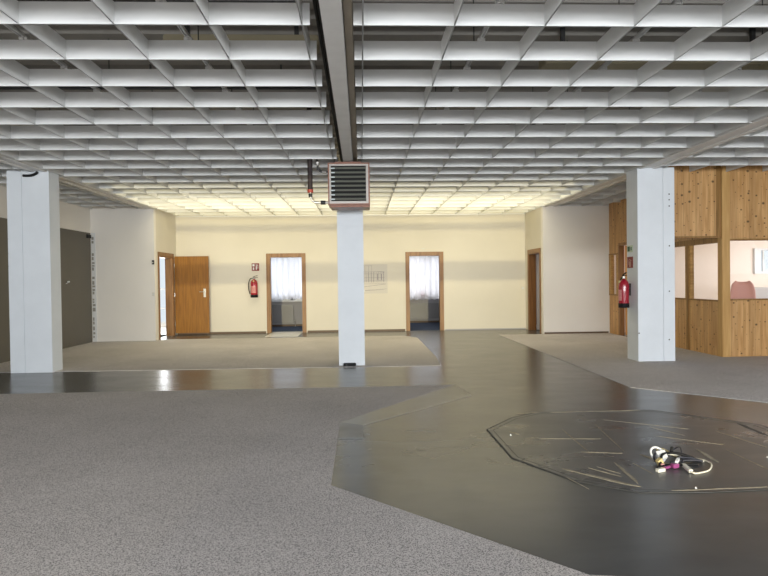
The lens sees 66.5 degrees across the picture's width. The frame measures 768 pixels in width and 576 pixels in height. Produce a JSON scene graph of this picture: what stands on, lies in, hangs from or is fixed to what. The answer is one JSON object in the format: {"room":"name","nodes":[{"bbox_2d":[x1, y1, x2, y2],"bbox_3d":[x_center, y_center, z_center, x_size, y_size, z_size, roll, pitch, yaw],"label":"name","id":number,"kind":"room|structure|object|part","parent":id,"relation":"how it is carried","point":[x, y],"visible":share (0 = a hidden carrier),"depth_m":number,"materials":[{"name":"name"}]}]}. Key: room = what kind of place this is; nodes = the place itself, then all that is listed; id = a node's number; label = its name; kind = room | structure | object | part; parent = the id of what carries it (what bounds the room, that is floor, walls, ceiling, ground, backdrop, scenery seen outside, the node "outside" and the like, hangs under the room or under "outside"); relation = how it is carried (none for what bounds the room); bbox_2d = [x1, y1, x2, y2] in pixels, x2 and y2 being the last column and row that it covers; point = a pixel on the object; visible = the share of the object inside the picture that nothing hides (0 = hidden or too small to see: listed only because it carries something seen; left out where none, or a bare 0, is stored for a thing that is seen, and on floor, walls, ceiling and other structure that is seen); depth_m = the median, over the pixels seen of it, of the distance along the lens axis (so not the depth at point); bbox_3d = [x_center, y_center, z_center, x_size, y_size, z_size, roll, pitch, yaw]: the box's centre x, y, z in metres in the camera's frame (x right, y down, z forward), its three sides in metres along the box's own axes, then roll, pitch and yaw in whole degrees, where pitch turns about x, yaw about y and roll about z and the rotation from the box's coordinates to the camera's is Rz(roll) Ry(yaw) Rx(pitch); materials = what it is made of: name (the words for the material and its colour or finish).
{"room":"empty office space","nodes":[
{"label":"empty office space","id":0,"kind":"room"},
{"bbox_2d":[0,185,92,341],"bbox_3d":[-6.546,-0.567,3.190,0.200,3.950,21.300,-1,1,-2],"label":"wall","id":1,"kind":"structure","parent":0,"point":[72,217],"depth_m":12.79,"materials":[{"name":"white paint"}]},
{"bbox_2d":[0,217,91,362],"bbox_3d":[-6.656,0.044,9.700,0.066,2.540,7.900,-1,1,-2],"label":"door","id":2,"kind":"structure","parent":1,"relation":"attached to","point":[75,246],"depth_m":12.65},
{"bbox_2d":[0,162,137,208],"bbox_3d":[-6.018,-1.837,7.723,1.200,0.150,11.950,-1,1,-2],"label":"grid","id":3,"kind":"object","parent":1,"relation":"attached to","point":[70,194],"visible":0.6,"depth_m":11.87,"materials":[{"name":"white metal"}]},
{"bbox_2d":[90,206,157,341],"bbox_3d":[-6.129,-0.720,13.799,1.460,3.950,0.130,-1,1,-2],"label":"wall","id":4,"kind":"structure","parent":0,"point":[125,236],"depth_m":13.74,"materials":[{"name":"white paint"}]},
{"bbox_2d":[91,233,96,341],"bbox_3d":[-6.787,-0.010,13.707,0.100,2.550,0.017,-1,1,-2],"label":"wall strip","id":5,"kind":"object","parent":4,"relation":"attached to","point":[93,240],"visible":1,"depth_m":13.70,"materials":[{"name":"white plastic"}]},
{"bbox_2d":[155,208,177,339],"bbox_3d":[-5.521,-0.739,14.638,0.180,3.950,1.500,-1,1,-2],"label":"wall","id":6,"kind":"structure","parent":0,"point":[165,221],"depth_m":14.51,"materials":[{"name":"yellow paint"}]},
{"bbox_2d":[158,252,174,339],"bbox_3d":[-5.498,0.181,14.571,0.198,2.110,1.160,-1,1,-2],"label":"door","id":7,"kind":"structure","parent":6,"relation":"in","point":[169,258],"depth_m":15.05,"materials":[{"name":"brown wood"}]},
{"bbox_2d":[174,256,209,332],"bbox_3d":[-5.000,0.174,15.203,0.888,1.995,0.116,-1,1,-2],"label":"door leaf","id":8,"kind":"structure","parent":7,"relation":"attached to","point":[192,310],"depth_m":15.22,"materials":[{"name":"brown wood"}]},
{"bbox_2d":[272,300,301,324],"bbox_3d":[-3.318,-0.185,17.759,4.550,2.700,0.150,-1,1,-2],"label":"wall","id":9,"kind":"structure","parent":0,"point":[297,305],"depth_m":17.72,"materials":[{"name":"grey paint"}]},
{"bbox_2d":[272,305,295,325],"bbox_3d":[-3.270,0.836,17.639,1.210,0.660,0.117,-1,1,-2],"label":"radiator","id":10,"kind":"object","parent":9,"relation":"attached to","point":[280,313],"visible":0.62,"depth_m":17.59,"materials":[{"name":"grey metal"}]},
{"bbox_2d":[271,257,301,299],"bbox_3d":[-2.813,-0.356,17.587,2.150,1.410,0.227,-1,1,-2],"label":"curtain","id":11,"kind":"object","parent":9,"relation":"attached to","point":[286,273],"visible":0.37,"depth_m":17.52,"materials":[{"name":"white fabric"}]},
{"bbox_2d":[272,298,301,301],"bbox_3d":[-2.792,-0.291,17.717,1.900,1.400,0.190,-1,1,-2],"label":"windowsill","id":12,"kind":"structure","parent":9,"relation":"in","point":[298,299],"depth_m":17.75,"materials":[{"name":"white plastic"}]},
{"bbox_3d":[-2.783,0.394,17.702,1.900,0.030,0.140,-1,1,-2],"label":"sill","id":13,"kind":"part","parent":12,"relation":"part of","materials":[{"name":"white plastic"}]},
{"bbox_2d":[272,324,301,326],"bbox_3d":[-3.298,1.136,17.692,4.350,0.060,0.020,-1,1,-2],"label":"baseboard","id":14,"kind":"structure","parent":9,"relation":"attached to","point":[279,325],"depth_m":17.69,"materials":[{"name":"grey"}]},
{"bbox_2d":[176,212,525,332],"bbox_3d":[-0.843,-0.812,15.650,9.610,3.950,0.160,-1,1,-2],"label":"wall","id":15,"kind":"structure","parent":0,"point":[484,255],"depth_m":15.60,"materials":[{"name":"yellow paint"}]},
{"bbox_2d":[248,275,257,297],"bbox_3d":[-3.420,-0.044,15.363,0.219,0.586,0.203,-1,1,-44],"label":"fire extinguisher","id":16,"kind":"object","parent":15,"relation":"attached to","point":[254,285],"visible":1,"depth_m":15.29,"materials":[{"name":"red metal"}]},
{"bbox_2d":[250,279,257,294],"bbox_3d":[-3.408,-0.006,15.365,0.184,0.450,0.184,-1,1,-2],"label":"bottle","id":17,"kind":"object","parent":16,"relation":"on","point":[254,285],"depth_m":15.29,"materials":[{"name":"red metal"}]},
{"bbox_2d":[252,263,258,270],"bbox_3d":[-3.397,-0.553,15.469,0.195,0.200,0.008,-1,1,-2],"label":"fire sign","id":18,"kind":"object","parent":15,"relation":"attached to","point":[255,266],"visible":1,"depth_m":15.47,"materials":[{"name":"red plastic"}]},
{"bbox_2d":[266,253,306,332],"bbox_3d":[-2.589,0.133,15.585,1.040,2.105,0.178,-1,1,-2],"label":"door frame","id":19,"kind":"structure","parent":15,"relation":"in","point":[269,256],"depth_m":15.50,"materials":[{"name":"brown wood"}]},
{"bbox_2d":[178,329,404,334],"bbox_3d":[-2.428,1.160,15.524,6.000,0.050,0.020,-1,1,-2],"label":"baseboard","id":20,"kind":"structure","parent":15,"relation":"attached to","point":[372,329],"depth_m":15.49,"materials":[{"name":"brown"}]},
{"bbox_2d":[175,212,524,216],"bbox_3d":[-0.843,-1.943,15.537,9.250,0.045,0.035,-1,1,-2],"label":"trim","id":21,"kind":"structure","parent":15,"relation":"attached to","point":[517,212],"depth_m":15.50,"materials":[{"name":"white"}]},
{"bbox_2d":[364,264,387,293],"bbox_3d":[-0.417,-0.242,15.591,1.020,0.780,0.006,-1,1,-2],"label":"drawing","id":22,"kind":"object","parent":15,"relation":"attached to","point":[375,275],"visible":0.71,"depth_m":15.60,"materials":[{"name":"grey paper"}]},
{"bbox_2d":[405,252,443,330],"bbox_3d":[1.088,0.085,15.728,1.020,2.105,0.178,-1,1,-2],"label":"door frame","id":23,"kind":"structure","parent":15,"relation":"in","point":[407,254],"depth_m":15.64,"materials":[{"name":"brown wood"}]},
{"bbox_2d":[445,328,525,329],"bbox_3d":[2.728,1.102,15.727,2.180,0.030,0.015,-1,1,-2],"label":"baseboard","id":24,"kind":"structure","parent":15,"relation":"attached to","point":[483,328],"depth_m":15.72,"materials":[{"name":"grey paint"}]},
{"bbox_2d":[0,322,767,575],"bbox_3d":[0.944,1.338,5.785,20.300,0.120,25.850,-1,1,-2],"label":"floor","id":25,"kind":"structure","parent":0,"point":[441,463],"depth_m":4.42,"materials":[{"name":"grey plastic"}]},
{"bbox_2d":[6,169,62,372],"bbox_3d":[-5.468,-0.259,9.177,0.636,3.140,0.310,-1,1,-2],"label":"column","id":26,"kind":"structure","parent":25,"relation":"on","point":[33,211],"depth_m":9.03,"materials":[{"name":"white paint"}]},
{"bbox_2d":[22,171,38,176],"bbox_3d":[-5.421,-1.749,8.979,0.242,0.092,0.055,-1,1,-2],"label":"stub","id":27,"kind":"object","parent":26,"relation":"attached to","point":[36,172],"visible":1,"depth_m":8.96,"materials":[{"name":"black plastic"}]},
{"bbox_2d":[0,336,440,372],"bbox_3d":[-2.937,1.243,11.637,7.600,0.005,5.050,-1,1,-2],"label":"carpet","id":28,"kind":"object","parent":25,"relation":"on","point":[380,351],"visible":0.9,"depth_m":10.97,"materials":[{"name":"grey carpet"}]},
{"bbox_2d":[343,363,355,365],"bbox_3d":[-0.546,1.222,9.339,0.200,0.050,0.077,-1,1,-2],"label":"box","id":29,"kind":"object","parent":28,"relation":"on","point":[344,364],"visible":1,"depth_m":9.31,"materials":[{"name":"black plastic"}]},
{"bbox_2d":[265,331,302,336],"bbox_3d":[-2.558,1.189,15.129,0.810,0.006,1.400,-1,1,-2],"label":"plate","id":30,"kind":"object","parent":25,"relation":"on","point":[291,333],"visible":0.86,"depth_m":14.98,"materials":[{"name":"metal"}]},
{"bbox_2d":[0,385,606,575],"bbox_3d":[-1.443,1.382,0.263,9.700,0.005,14.400,-1,1,-2],"label":"carpet","id":31,"kind":"object","parent":25,"relation":"on","point":[229,482],"visible":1,"depth_m":3.70,"materials":[{"name":"grey carpet"}]},
{"bbox_2d":[338,422,362,438],"bbox_3d":[-0.300,1.297,5.350,0.220,0.005,0.600,-1,1,-2],"label":"strip","id":32,"kind":"object","parent":25,"relation":"on","point":[346,430],"visible":1,"depth_m":5.29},
{"bbox_2d":[337,210,364,365],"bbox_3d":[-0.539,-0.306,9.548,0.416,3.100,0.370,-1,1,-2],"label":"column","id":33,"kind":"structure","parent":25,"relation":"on","point":[350,252],"depth_m":9.37,"materials":[{"name":"white paint"}]},
{"bbox_2d":[319,0,352,161],"bbox_3d":[-0.362,-1.955,4.288,0.140,0.340,22.550,-1,1,-2],"label":"ceiling beam","id":34,"kind":"structure","parent":33,"relation":"on","point":[332,15],"depth_m":4.75,"materials":[{"name":"grey metal"}]},
{"bbox_2d":[328,162,369,210],"bbox_3d":[-0.525,-1.514,8.905,0.604,0.668,0.884,-1,1,-2],"label":"heater","id":35,"kind":"object","parent":34,"relation":"hanging from","point":[348,182],"visible":1,"depth_m":8.49,"materials":[{"name":"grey metal"}]},
{"bbox_2d":[315,124,327,173],"bbox_3d":[-0.909,-2.054,8.535,0.192,0.768,0.082,-1,1,-2],"label":"pipe","id":36,"kind":"object","parent":35,"relation":"attached to","point":[317,163],"visible":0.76,"depth_m":8.53,"materials":[{"name":"grey metal"}]},
{"bbox_2d":[330,205,369,210],"bbox_3d":[-0.498,-1.191,8.707,0.574,0.028,0.430,-1,1,-2],"label":"drip tray","id":37,"kind":"object","parent":35,"relation":"on","point":[333,207],"depth_m":8.56,"materials":[{"name":"beige metal"}]},
{"bbox_2d":[343,0,356,161],"bbox_3d":[-0.260,-1.989,4.292,0.055,0.284,22.550,-1,1,-2],"label":"board","id":38,"kind":"object","parent":34,"relation":"attached to","point":[347,4],"visible":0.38,"depth_m":4.93,"materials":[{"name":"black metal"}]},
{"bbox_3d":[-0.374,-2.352,4.283,0.245,0.444,22.550,-1,1,-2],"label":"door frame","id":39,"kind":"structure","parent":34,"relation":"on","visible":0},
{"bbox_2d":[312,0,341,161],"bbox_3d":[-0.609,-2.067,7.655,0.028,0.243,15.400,-1,1,-2],"label":"ceiling pipe","id":40,"kind":"object","parent":39,"relation":"attached to","point":[314,1],"visible":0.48,"depth_m":5.04,"materials":[{"name":"black metal"}]},
{"bbox_2d":[317,0,342,161],"bbox_3d":[-0.600,-2.123,7.655,0.028,0.133,15.400,-1,1,-2],"label":"ceiling pipe","id":41,"kind":"object","parent":39,"relation":"attached to","point":[317,0],"visible":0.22,"depth_m":5.34,"materials":[{"name":"black metal"}]},
{"bbox_2d":[342,385,470,424],"bbox_3d":[0.450,1.272,6.462,0.486,0.005,2.340,0,1,35],"label":"strip","id":42,"kind":"object","parent":25,"relation":"on","point":[451,393],"visible":1,"depth_m":6.35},
{"bbox_2d":[486,410,767,492],"bbox_3d":[2.201,1.272,4.840,2.517,0.006,2.279,-1,1,-2],"label":"covering","id":43,"kind":"structure","parent":25,"relation":"on","point":[610,449],"depth_m":4.68,"materials":[{"name":"plastic"}]},
{"bbox_2d":[649,446,668,462],"bbox_3d":[2.037,1.230,4.319,0.139,0.096,0.127,-1,1,-2],"label":"power cable","id":44,"kind":"object","parent":43,"relation":"on","point":[657,454],"visible":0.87,"depth_m":4.31,"materials":[{"name":"white plastic"}]},
{"bbox_2d":[655,457,664,467],"bbox_3d":[1.993,1.255,4.210,0.056,0.057,0.061,-1,1,-19],"label":"block","id":45,"kind":"object","parent":43,"relation":"on","point":[659,459],"visible":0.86,"depth_m":4.21,"materials":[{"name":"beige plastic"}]},
{"bbox_2d":[664,458,679,468],"bbox_3d":[2.058,1.249,4.160,0.151,0.055,0.045,-1,1,-29],"label":"block","id":46,"kind":"object","parent":43,"relation":"on","point":[673,465],"visible":0.98,"depth_m":4.15,"materials":[{"name":"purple plastic"}]},
{"bbox_2d":[658,446,694,467],"bbox_3d":[2.109,1.230,4.286,0.402,0.101,0.099,-1,1,-28],"label":"power cable","id":47,"kind":"object","parent":43,"relation":"on","point":[671,447],"visible":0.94,"depth_m":4.31,"materials":[{"name":"black plastic"}]},
{"bbox_2d":[656,464,698,472],"bbox_3d":[2.070,1.270,4.175,0.373,0.024,0.082,-1,1,-20],"label":"power cable","id":48,"kind":"object","parent":43,"relation":"on","point":[658,469],"visible":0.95,"depth_m":4.16,"materials":[{"name":"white plastic"}]},
{"bbox_2d":[673,446,683,462],"bbox_3d":[2.228,1.240,4.366,0.104,0.069,0.310,-1,1,11],"label":"power cable","id":49,"kind":"object","parent":43,"relation":"on","point":[677,446],"visible":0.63,"depth_m":4.42,"materials":[{"name":"grey plastic"}]},
{"bbox_2d":[670,456,703,463],"bbox_3d":[2.205,1.254,4.269,0.271,0.049,0.073,-1,1,-14],"label":"power cable","id":50,"kind":"object","parent":43,"relation":"on","point":[685,459],"visible":0.92,"depth_m":4.25,"materials":[{"name":"grey plastic"}]},
{"bbox_2d":[668,454,711,473],"bbox_3d":[2.227,1.251,4.190,0.304,0.055,0.328,-1,1,-2],"label":"power cable","id":51,"kind":"object","parent":43,"relation":"on","point":[686,467],"visible":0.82,"depth_m":4.11,"materials":[{"name":"beige plastic"}]},
{"bbox_2d":[500,333,767,402],"bbox_3d":[6.024,1.150,10.213,6.180,0.005,8.210,-1,1,-2],"label":"carpet","id":52,"kind":"object","parent":25,"relation":"on","point":[605,355],"visible":0.93,"depth_m":8.83,"materials":[{"name":"grey carpet"}]},
{"bbox_2d":[626,167,674,360],"bbox_3d":[4.372,-0.381,9.607,0.606,3.125,0.393,-1,1,-2],"label":"column","id":53,"kind":"structure","parent":25,"relation":"on","point":[649,191],"depth_m":9.42,"materials":[{"name":"white paint"}]},
{"bbox_2d":[618,272,630,307],"bbox_3d":[3.966,0.033,9.693,0.202,0.586,0.186,0,1,45],"label":"fire extinguisher","id":54,"kind":"object","parent":53,"relation":"attached to","point":[624,287],"visible":1,"depth_m":9.62,"materials":[{"name":"red metal"}]},
{"bbox_2d":[618,279,628,302],"bbox_3d":[3.966,0.071,9.684,0.166,0.450,0.166,-1,1,-2],"label":"bottle","id":55,"kind":"object","parent":54,"relation":"on","point":[623,286],"depth_m":9.62,"materials":[{"name":"red metal"}]},
{"bbox_2d":[627,257,632,267],"bbox_3d":[4.061,-0.423,9.666,0.011,0.185,0.190,-1,1,-2],"label":"fire sign","id":56,"kind":"object","parent":53,"relation":"attached to","point":[629,259],"visible":1,"depth_m":9.66,"materials":[{"name":"red plastic"}]},
{"bbox_2d":[627,245,632,251],"bbox_3d":[4.058,-0.645,9.662,0.012,0.110,0.190,-1,1,-2],"label":"exit sign","id":57,"kind":"object","parent":53,"relation":"attached to","point":[629,248],"visible":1,"depth_m":9.64,"materials":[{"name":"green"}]},
{"bbox_2d":[0,0,767,161],"bbox_3d":[2.197,-2.739,4.353,17.800,0.260,23.000,-1,1,-2],"label":"ceiling","id":58,"kind":"structure","parent":0,"point":[68,32],"depth_m":6.17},
{"bbox_2d":[0,108,154,208],"bbox_3d":[-5.094,-2.104,3.281,0.250,0.796,20.910,-1,1,-2],"label":"ceiling beam","id":59,"kind":"structure","parent":58,"relation":"attached to","point":[3,159],"depth_m":10.06,"materials":[{"name":"grey metal"}]},
{"bbox_2d":[3,24,182,125],"bbox_3d":[-2.936,-2.289,8.612,0.060,0.650,13.500,-1,1,-2],"label":"rail","id":60,"kind":"object","parent":58,"relation":"hanging from","point":[22,36],"visible":0.29,"depth_m":5.01,"materials":[{"name":"white metal"}]},
{"bbox_2d":[0,0,337,215],"bbox_3d":[-2.925,-1.889,8.648,4.475,0.150,13.560,-1,1,-2],"label":"grid","id":61,"kind":"object","parent":60,"relation":"hanging from","point":[216,168],"visible":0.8,"depth_m":6.33,"materials":[{"name":"white metal"}]},
{"bbox_2d":[17,0,294,2],"bbox_3d":[-2.813,-2.436,4.612,4.200,0.347,0.036,-1,1,-2],"label":"conduit","id":62,"kind":"object","parent":58,"relation":"hanging from","point":[248,1],"visible":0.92,"depth_m":4.66,"materials":[{"name":"grey metal"}]},
{"bbox_2d":[0,64,315,89],"bbox_3d":[-2.897,-2.465,6.760,4.200,0.347,0.036,-1,1,-2],"label":"conduit","id":63,"kind":"object","parent":58,"relation":"hanging from","point":[150,65],"visible":0.53,"depth_m":6.77,"materials":[{"name":"grey metal"}]},
{"bbox_2d":[155,0,268,124],"bbox_3d":[-1.687,-2.305,8.661,0.060,0.650,13.500,-1,1,-2],"label":"rail","id":64,"kind":"object","parent":58,"relation":"hanging from","point":[182,28],"visible":0.25,"depth_m":4.84,"materials":[{"name":"white metal"}]},
{"bbox_2d":[163,25,319,53],"bbox_3d":[-1.296,-2.414,5.372,1.390,0.450,0.200,-1,1,-2],"label":"duct","id":65,"kind":"object","parent":58,"relation":"hanging from","point":[296,37],"visible":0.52,"depth_m":5.28,"materials":[{"name":"beige metal"}]},
{"bbox_2d":[307,107,327,204],"bbox_3d":[-0.968,-1.927,8.544,0.312,1.420,0.084,-1,1,-2],"label":"pipe","id":66,"kind":"object","parent":58,"relation":"attached to","point":[309,161],"visible":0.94,"depth_m":8.52,"materials":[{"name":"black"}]},
{"bbox_2d":[435,0,504,124],"bbox_3d":[0.606,-2.335,8.750,0.060,0.650,13.500,-1,1,-2],"label":"rail","id":67,"kind":"object","parent":58,"relation":"hanging from","point":[485,29],"visible":0.31,"depth_m":4.93,"materials":[{"name":"white metal"}]},
{"bbox_2d":[508,0,682,124],"bbox_3d":[1.850,-2.351,8.798,0.060,0.650,13.500,-1,1,-2],"label":"rail","id":68,"kind":"object","parent":58,"relation":"hanging from","point":[644,30],"visible":0.25,"depth_m":4.68,"materials":[{"name":"white metal"}]},
{"bbox_2d":[353,0,767,213],"bbox_3d":[1.844,-1.951,8.833,4.480,0.150,13.560,-1,1,-2],"label":"grid","id":69,"kind":"object","parent":68,"relation":"hanging from","point":[468,167],"visible":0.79,"depth_m":5.94,"materials":[{"name":"white metal"}]},
{"bbox_2d":[539,27,766,69],"bbox_3d":[2.833,-2.501,6.107,2.400,0.400,0.250,-1,1,-2],"label":"duct","id":70,"kind":"object","parent":58,"relation":"hanging from","point":[543,65],"visible":0.28,"depth_m":6.05,"materials":[{"name":"beige metal"}]},
{"bbox_2d":[544,87,767,206],"bbox_3d":[4.431,-2.229,3.701,0.280,0.796,21.010,-1,1,-2],"label":"ceiling beam","id":71,"kind":"structure","parent":58,"relation":"attached to","point":[762,122],"depth_m":8.00,"materials":[{"name":"grey metal"}]},
{"bbox_2d":[559,168,710,205],"bbox_3d":[4.908,-2.034,11.999,1.270,0.150,4.450,-1,1,-2],"label":"grid","id":72,"kind":"object","parent":71,"relation":"attached to","point":[616,192],"visible":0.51,"depth_m":12.93,"materials":[{"name":"white metal"}]},
{"bbox_2d":[662,127,767,171],"bbox_3d":[6.826,-1.975,6.029,4.640,0.150,7.570,-1,1,-2],"label":"grid","id":73,"kind":"object","parent":71,"relation":"attached to","point":[751,148],"visible":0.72,"depth_m":8.57,"materials":[{"name":"white metal"}]},
{"bbox_2d":[629,0,762,123],"bbox_3d":[3.099,-2.368,8.846,0.060,0.650,13.500,-1,1,-2],"label":"rail","id":74,"kind":"object","parent":58,"relation":"hanging from","point":[740,67],"visible":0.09,"depth_m":5.35,"materials":[{"name":"white metal"}]},
{"bbox_2d":[758,61,767,69],"bbox_3d":[5.546,-2.466,5.838,3.400,0.530,0.500,-1,1,-2],"label":"duct","id":75,"kind":"object","parent":58,"relation":"hanging from","point":[764,66],"visible":0.4,"depth_m":5.93,"materials":[{"name":"beige metal"}]},
{"bbox_2d":[410,299,438,320],"bbox_3d":[1.326,-0.256,18.639,4.600,2.700,0.150,-1,1,-2],"label":"wall","id":76,"kind":"structure","parent":0,"point":[413,300],"depth_m":18.57,"materials":[{"name":"grey paint"}]},
{"bbox_2d":[409,256,438,299],"bbox_3d":[1.381,-0.376,18.451,2.500,1.500,0.228,-1,1,-2],"label":"curtain","id":77,"kind":"object","parent":76,"relation":"attached to","point":[424,270],"visible":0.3,"depth_m":18.37,"materials":[{"name":"white fabric"}]},
{"bbox_2d":[410,303,438,318],"bbox_3d":[1.224,0.787,18.514,2.260,0.620,0.117,-1,1,-2],"label":"radiator","id":78,"kind":"object","parent":76,"relation":"attached to","point":[417,310],"visible":0.4,"depth_m":18.46,"materials":[{"name":"grey metal"}]},
{"bbox_2d":[410,320,438,322],"bbox_3d":[1.346,1.065,18.572,4.400,0.060,0.020,-1,1,-2],"label":"baseboard","id":79,"kind":"structure","parent":76,"relation":"attached to","point":[433,320],"depth_m":18.56,"materials":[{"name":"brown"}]},
{"bbox_2d":[525,207,541,333],"bbox_3d":[3.909,-0.864,15.063,0.160,3.950,1.380,-1,1,-2],"label":"wall","id":80,"kind":"structure","parent":0,"point":[532,218],"depth_m":15.15,"materials":[{"name":"yellow paint"}]},
{"bbox_2d":[527,248,540,332],"bbox_3d":[3.925,0.058,14.966,0.198,2.110,1.100,-1,1,-2],"label":"door","id":81,"kind":"structure","parent":80,"relation":"in","point":[531,254],"depth_m":15.41,"materials":[{"name":"brown wood"}]},
{"bbox_2d":[536,254,539,329],"bbox_3d":[4.439,0.104,15.375,0.840,1.977,0.104,-1,1,-2],"label":"door leaf","id":82,"kind":"structure","parent":81,"relation":"attached to","point":[537,255],"depth_m":15.38,"materials":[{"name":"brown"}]},
{"bbox_2d":[536,254,536,323],"bbox_3d":[5.138,-0.286,17.361,2.780,2.700,0.100,-1,1,-2],"label":"wall","id":83,"kind":"structure","parent":0,"point":[536,254],"depth_m":17.29,"materials":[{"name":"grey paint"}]},
{"bbox_2d":[541,206,767,333],"bbox_3d":[7.245,-0.897,14.427,6.780,3.950,0.150,-1,1,-2],"label":"wall","id":84,"kind":"structure","parent":0,"point":[575,297],"depth_m":14.27,"materials":[{"name":"white paint"}]},
{"bbox_2d":[544,331,608,333],"bbox_3d":[4.695,1.090,14.272,1.580,0.045,0.015,-1,1,-2],"label":"baseboard","id":85,"kind":"structure","parent":84,"relation":"attached to","point":[594,331],"depth_m":14.26,"materials":[{"name":"brown"}]},
{"bbox_2d":[753,248,767,273],"bbox_3d":[9.769,-0.669,14.461,1.340,0.630,0.116,-1,1,-2],"label":"window","id":86,"kind":"structure","parent":84,"relation":"in","point":[756,251],"depth_m":14.38,"materials":[{"name":"white plastic"}]},
{"bbox_2d":[609,199,717,355],"bbox_3d":[5.605,-0.479,12.102,0.110,3.220,4.360,-1,1,-2],"label":"wall","id":87,"kind":"structure","parent":0,"point":[696,320],"depth_m":10.95,"materials":[{"name":"brown wood"}]},
{"bbox_3d":[5.576,0.039,13.018,0.110,2.160,1.420,-1,1,-2],"label":"door frame","id":88,"kind":"part","parent":87,"relation":"part of","materials":[{"name":"brown wood"}]},
{"bbox_2d":[625,246,626,334],"bbox_3d":[6.059,0.054,13.596,0.880,2.078,0.104,-1,1,-2],"label":"door leaf","id":89,"kind":"structure","parent":87,"relation":"in","point":[625,246],"depth_m":13.60,"materials":[{"name":"orange wood"}]},
{"bbox_3d":[5.617,0.189,12.111,0.082,0.025,4.360,-1,1,-2],"label":"sill rail","id":90,"kind":"part","parent":87,"relation":"part of","materials":[{"name":"brown wood"}]},
{"bbox_3d":[5.604,-0.834,12.097,0.082,0.130,4.360,-1,1,-2],"label":"head rail","id":91,"kind":"part","parent":87,"relation":"part of","materials":[{"name":"brown wood"}]},
{"bbox_2d":[718,165,767,356],"bbox_3d":[8.134,-0.481,9.954,4.962,3.220,0.130,-1,1,-2],"label":"wall","id":92,"kind":"structure","parent":0,"point":[742,323],"depth_m":9.83,"materials":[{"name":"brown wood"}]},
{"bbox_2d":[668,166,720,238],"bbox_3d":[5.138,-1.443,9.815,1.005,1.217,0.068,-1,1,-2],"label":"header","id":93,"kind":"object","parent":92,"relation":"attached to","point":[697,193],"visible":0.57,"depth_m":9.79,"materials":[{"name":"brown wood"}]},
{"bbox_3d":[5.145,-0.850,9.823,1.005,0.032,0.068,-1,1,-2],"label":"rail","id":94,"kind":"part","parent":93,"relation":"part of","materials":[{"name":"brown wood"}]},
{"bbox_3d":[5.724,-0.439,9.860,0.137,3.200,0.130,-1,1,-2],"label":"post","id":95,"kind":"part","parent":92,"relation":"part of","materials":[{"name":"brown wood"}]},
{"bbox_3d":[8.206,0.166,9.959,4.834,0.025,0.082,-1,1,-2],"label":"sill rail","id":96,"kind":"part","parent":92,"relation":"part of","materials":[{"name":"brown wood"}]},
{"bbox_3d":[8.194,-0.841,9.945,4.834,0.030,0.082,-1,1,-2],"label":"head rail","id":97,"kind":"part","parent":92,"relation":"part of","materials":[{"name":"brown wood"}]},
{"bbox_3d":[8.208,1.092,12.224,5.080,0.010,4.380,-1,1,-2],"label":"floor","id":98,"kind":"structure","parent":0,"visible":0},
{"bbox_2d":[730,280,755,298],"bbox_3d":[7.587,0.465,12.314,0.501,1.242,0.635,0,1,23],"label":"shell chair","id":99,"kind":"object","parent":98,"relation":"on","point":[739,290],"visible":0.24,"depth_m":12.55,"materials":[{"name":"pink"}]},
{"bbox_2d":[754,287,767,297],"bbox_3d":[8.242,0.533,12.831,0.550,1.090,0.415,-1,1,-2],"label":"base cabinet","id":100,"kind":"object","parent":98,"relation":"on","point":[761,292],"visible":0.14,"depth_m":12.62,"materials":[{"name":"white plastic"}]}
]}

